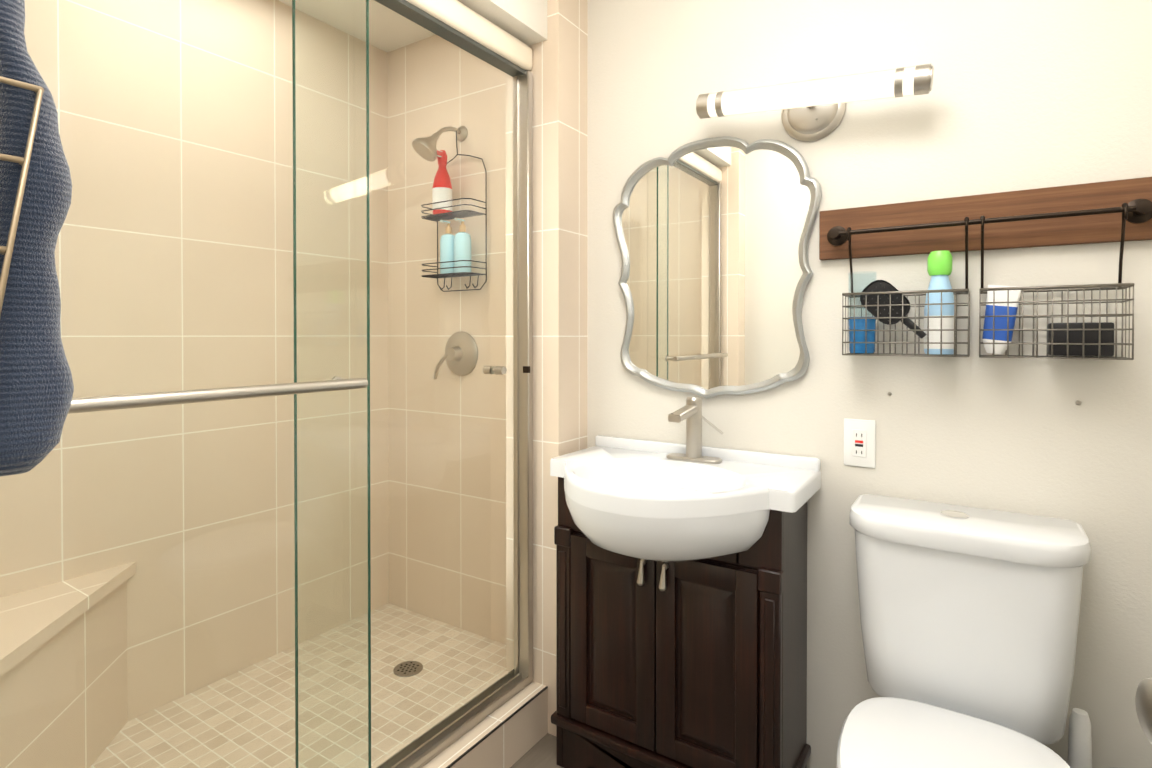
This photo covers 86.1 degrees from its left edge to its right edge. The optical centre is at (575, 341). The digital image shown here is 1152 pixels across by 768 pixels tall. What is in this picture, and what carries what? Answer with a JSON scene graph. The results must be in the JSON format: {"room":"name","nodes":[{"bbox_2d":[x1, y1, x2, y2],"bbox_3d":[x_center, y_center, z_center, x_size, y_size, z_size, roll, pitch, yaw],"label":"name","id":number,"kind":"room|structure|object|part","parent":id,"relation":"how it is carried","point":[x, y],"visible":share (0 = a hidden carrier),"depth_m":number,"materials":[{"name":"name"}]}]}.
{"room":"bathroom","nodes":[
{"label":"bathroom","id":0,"kind":"room"},
{"bbox_2d":[0,0,388,720],"bbox_3d":[-1.362,-0.035,1.950,0.100,2.420,1.830,0,1,33],"label":"wall","id":1,"kind":"structure","parent":0,"point":[104,442],"depth_m":2.07,"materials":[{"name":"beige tile"}]},
{"bbox_2d":[90,603,563,767],"bbox_3d":[-0.609,1.207,0.692,2.950,0.080,3.330,0,1,33],"label":"floor","id":2,"kind":"structure","parent":0,"point":[267,716],"depth_m":1.95,"materials":[{"name":"tile"}]},
{"bbox_2d":[0,562,135,767],"bbox_3d":[-1.236,0.920,1.360,0.765,0.480,0.765,0,1,33],"label":"shower bench","id":3,"kind":"object","parent":2,"relation":"on","point":[28,729],"depth_m":1.59,"materials":[{"name":"beige tile"}]},
{"bbox_2d":[393,661,422,676],"bbox_3d":[-0.589,1.150,2.165,0.100,0.004,0.100,0,1,33],"label":"floor drain","id":4,"kind":"object","parent":2,"relation":"on","point":[415,667],"depth_m":2.16,"materials":[{"name":"silver metal"}]},
{"bbox_2d":[371,671,547,767],"bbox_3d":[-0.513,1.110,1.340,0.160,0.140,1.320,0,1,33],"label":"shower curb","id":5,"kind":"structure","parent":2,"relation":"on","point":[514,739],"depth_m":1.69,"materials":[{"name":"beige tile"}]},
{"bbox_2d":[376,669,532,767],"bbox_3d":[-0.515,1.024,1.340,0.060,0.031,1.316,0,1,33],"label":"track","id":6,"kind":"object","parent":5,"relation":"on","point":[422,752],"visible":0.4,"depth_m":1.64,"materials":[{"name":"silver metal"}]},
{"bbox_2d":[0,0,516,767],"bbox_3d":[-0.515,0.107,1.331,0.032,1.816,1.296,0,1,33],"label":"shower door","id":7,"kind":"object","parent":6,"relation":"on","point":[292,394],"visible":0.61,"depth_m":1.28,"materials":[{"name":"clear glass"}]},
{"bbox_2d":[68,376,367,413],"bbox_3d":[-0.638,0.091,1.053,0.066,0.028,0.630,0,1,33],"label":"door towel bar","id":8,"kind":"object","parent":7,"relation":"attached to","point":[116,402],"visible":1,"depth_m":1.03,"materials":[{"name":"silver metal"}]},
{"bbox_2d":[292,0,297,767],"bbox_3d":[-0.575,0.108,1.263,0.006,1.816,0.002,0,1,33],"label":"inner glass door edge","id":9,"kind":"object","parent":7,"relation":"attached to","point":[295,377],"depth_m":1.26,"materials":[{"name":"green"}]},
{"bbox_2d":[366,0,370,767],"bbox_3d":[-0.466,0.107,1.383,0.006,1.816,0.002,0,1,33],"label":"outer glass door edge","id":10,"kind":"object","parent":7,"relation":"attached to","point":[368,379],"visible":1,"depth_m":1.38,"materials":[{"name":"green"}]},
{"bbox_3d":[-0.373,0.105,1.572,0.006,1.816,0.738,0,1,33],"label":"door glass","id":11,"kind":"part","parent":7,"relation":"part of","materials":[{"name":"clear glass"}]},
{"bbox_2d":[483,366,506,374],"bbox_3d":[-0.234,0.084,1.775,0.070,0.024,0.024,0,1,33],"label":"door knob","id":12,"kind":"object","parent":7,"relation":"attached to","point":[499,370],"visible":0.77,"depth_m":1.76,"materials":[{"name":"silver metal"}]},
{"bbox_2d":[514,76,518,673],"bbox_3d":[-0.176,0.102,1.873,0.012,1.816,0.020,0,1,33],"label":"stile","id":13,"kind":"object","parent":7,"relation":"attached to","point":[516,369],"visible":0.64,"depth_m":1.86,"materials":[{"name":"silver metal"}]},
{"bbox_2d":[446,686,547,767],"bbox_3d":[-0.448,1.042,1.296,0.005,0.005,1.320,0,1,33],"label":"trim","id":14,"kind":"structure","parent":5,"relation":"attached to","point":[494,729],"depth_m":1.65,"materials":[{"name":"grey"}]},
{"bbox_2d":[550,396,820,767],"bbox_3d":[0.213,0.666,1.546,0.660,1.024,0.487,0,1,33],"label":"bathroom vanity","id":15,"kind":"object","parent":2,"relation":"on","point":[681,605],"visible":1,"depth_m":1.51,"materials":[{"name":"brown wood"}]},
{"bbox_2d":[550,435,820,561],"bbox_3d":[0.213,0.406,1.543,0.660,0.220,0.487,0,1,33],"label":"sink","id":16,"kind":"object","parent":15,"relation":"in","point":[649,500],"depth_m":1.41,"materials":[{"name":"white ceramic"}]},
{"bbox_2d":[666,396,722,463],"bbox_3d":[0.294,0.239,1.643,0.155,0.172,0.156,0,1,33],"label":"faucet","id":17,"kind":"object","parent":15,"relation":"on","point":[693,452],"depth_m":1.67,"materials":[{"name":"silver metal"}]},
{"bbox_2d":[837,494,1090,767],"bbox_3d":[0.680,0.775,1.105,0.422,0.816,0.688,0,1,33],"label":"toilet","id":18,"kind":"object","parent":2,"relation":"on","point":[969,618],"visible":1,"depth_m":1.20,"materials":[{"name":"white ceramic"}]},
{"bbox_2d":[1068,708,1091,767],"bbox_3d":[1.008,0.959,1.234,0.092,0.442,0.092,0,1,33],"label":"toilet brush","id":19,"kind":"object","parent":2,"relation":"on","point":[1080,747],"visible":1,"depth_m":1.22,"materials":[{"name":"white plastic"}]},
{"bbox_2d":[278,0,434,52],"bbox_3d":[-0.525,-1.273,0.614,2.950,0.080,3.330,0,1,33],"label":"ceiling","id":20,"kind":"structure","parent":0,"point":[400,22],"depth_m":2.41,"materials":[{"name":"white paint"}]},
{"bbox_2d":[387,35,505,643],"bbox_3d":[-0.365,-0.040,2.451,1.220,2.420,0.100,0,1,33],"label":"wall","id":21,"kind":"structure","parent":0,"point":[414,122],"depth_m":2.50,"materials":[{"name":"beige tile"}]},
{"bbox_2d":[412,126,486,378],"bbox_3d":[-0.507,-0.348,2.349,0.264,1.003,0.221,0,1,33],"label":"shower fixture","id":22,"kind":"object","parent":21,"relation":"attached to","point":[446,243],"depth_m":2.37,"materials":[{"name":"silver metal"}]},
{"bbox_2d":[458,0,546,45],"bbox_3d":[-0.513,-1.065,1.319,0.160,0.350,1.320,0,1,33],"label":"soffit beam","id":23,"kind":"structure","parent":0,"point":[524,21],"depth_m":1.74,"materials":[{"name":"beige paint"}]},
{"bbox_2d":[506,0,587,735],"bbox_3d":[-0.050,-0.036,2.000,0.200,2.420,0.310,0,1,33],"label":"wall","id":24,"kind":"structure","parent":0,"point":[558,70],"depth_m":1.85,"materials":[{"name":"beige paint"}]},
{"bbox_2d":[406,0,531,70],"bbox_3d":[-0.515,-0.842,1.322,0.072,0.074,1.316,0,1,33],"label":"door frame","id":25,"kind":"structure","parent":24,"relation":"attached to","point":[457,15],"depth_m":1.65,"materials":[{"name":"beige"}]},
{"bbox_2d":[375,0,525,76],"bbox_3d":[-0.516,-0.800,1.324,0.044,0.014,1.312,0,1,33],"label":"header track","id":26,"kind":"object","parent":25,"relation":"attached to","point":[408,10],"visible":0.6,"depth_m":1.60,"materials":[{"name":"grey metal"}]},
{"bbox_2d":[513,70,532,678],"bbox_3d":[-0.161,0.108,1.872,0.060,1.835,0.024,0,1,33],"label":"shower door frame","id":27,"kind":"structure","parent":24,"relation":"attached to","point":[525,181],"depth_m":1.86,"materials":[{"name":"silver metal"}]},
{"bbox_2d":[523,366,529,372],"bbox_3d":[-0.149,0.085,1.852,0.019,0.020,0.012,0,1,33],"label":"bumper cover","id":28,"kind":"object","parent":27,"relation":"attached to","point":[526,369],"visible":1,"depth_m":1.85,"materials":[{"name":"brown rubber"}]},
{"bbox_2d":[587,0,1151,767],"bbox_3d":[0.787,-0.032,1.608,1.630,2.420,0.250,0,1,33],"label":"wall","id":29,"kind":"structure","parent":0,"point":[1029,94],"depth_m":1.43,"materials":[{"name":"beige paint"}]},
{"bbox_2d":[613,136,821,398],"bbox_3d":[0.365,-0.201,1.718,0.600,0.724,0.021,0,1,33],"label":"mirror glass","id":30,"kind":"object","parent":29,"relation":"attached to","point":[712,236],"depth_m":1.70,"materials":[{"name":"silver"}]},
{"bbox_2d":[696,64,933,141],"bbox_3d":[0.571,-0.586,1.519,0.540,0.156,0.125,0,1,33],"label":"sconce","id":31,"kind":"object","parent":29,"relation":"attached to","point":[813,110],"visible":1,"depth_m":1.50,"materials":[{"name":"white glass"}]},
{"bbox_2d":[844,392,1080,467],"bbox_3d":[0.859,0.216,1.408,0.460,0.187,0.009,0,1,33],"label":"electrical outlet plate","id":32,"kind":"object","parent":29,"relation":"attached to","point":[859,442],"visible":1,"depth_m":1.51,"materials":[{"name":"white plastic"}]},
{"bbox_2d":[819,177,1151,359],"bbox_3d":[0.855,-0.145,1.341,0.636,0.357,0.116,0,1,33],"label":"storage rack","id":33,"kind":"object","parent":29,"relation":"attached to","point":[938,231],"visible":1,"depth_m":1.33,"materials":[{"name":"brown wood"}]},
{"bbox_2d":[848,271,876,316],"bbox_3d":[0.677,-0.109,1.458,0.062,0.105,0.062,0,1,33],"label":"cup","id":34,"kind":"object","parent":33,"relation":"on","point":[871,287],"depth_m":1.42,"materials":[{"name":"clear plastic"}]},
{"bbox_2d":[842,217,969,356],"bbox_3d":[0.750,-0.119,1.405,0.249,0.304,0.108,0,1,33],"label":"basket","id":35,"kind":"object","parent":33,"relation":"on","point":[937,237],"depth_m":1.40,"materials":[{"name":"black metal"}]},
{"bbox_3d":[0.865,-0.258,1.348,0.605,0.048,0.052,0,1,33],"label":"rod","id":36,"kind":"part","parent":33,"relation":"part of","materials":[{"name":"brown metal"}]},
{"bbox_2d":[979,203,1133,359],"bbox_3d":[0.971,-0.117,1.262,0.243,0.304,0.108,0,1,33],"label":"basket","id":37,"kind":"object","parent":33,"relation":"on","point":[1076,223],"depth_m":1.26,"materials":[{"name":"black metal"}]},
{"bbox_3d":[-0.597,-0.021,0.416,0.700,2.420,0.100,0,1,33],"label":"wall","id":38,"kind":"structure","parent":0,"visible":0},
{"bbox_2d":[0,0,73,475],"bbox_3d":[-0.451,-0.299,0.442,0.164,0.780,0.105,0,1,33],"label":"towel","id":39,"kind":"object","parent":38,"relation":"attached to","point":[36,388],"visible":1,"depth_m":0.42,"materials":[{"name":"blue fabric"}]},
{"bbox_3d":[0.428,-0.014,-0.255,0.190,2.420,0.100,0,1,33],"label":"wall","id":40,"kind":"structure","parent":0,"visible":0},
{"bbox_3d":[0.504,0.170,0.203,0.258,2.018,0.696,0,1,33],"label":"entry door","id":41,"kind":"structure","parent":40,"relation":"in","visible":0},
{"bbox_2d":[1135,678,1151,743],"bbox_3d":[0.525,0.316,0.510,0.083,0.066,0.066,0,1,15],"label":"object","id":42,"kind":"structure","parent":41,"relation":"attached to","point":[1143,700],"depth_m":0.53,"materials":[{"name":"silver metal"}]}
]}

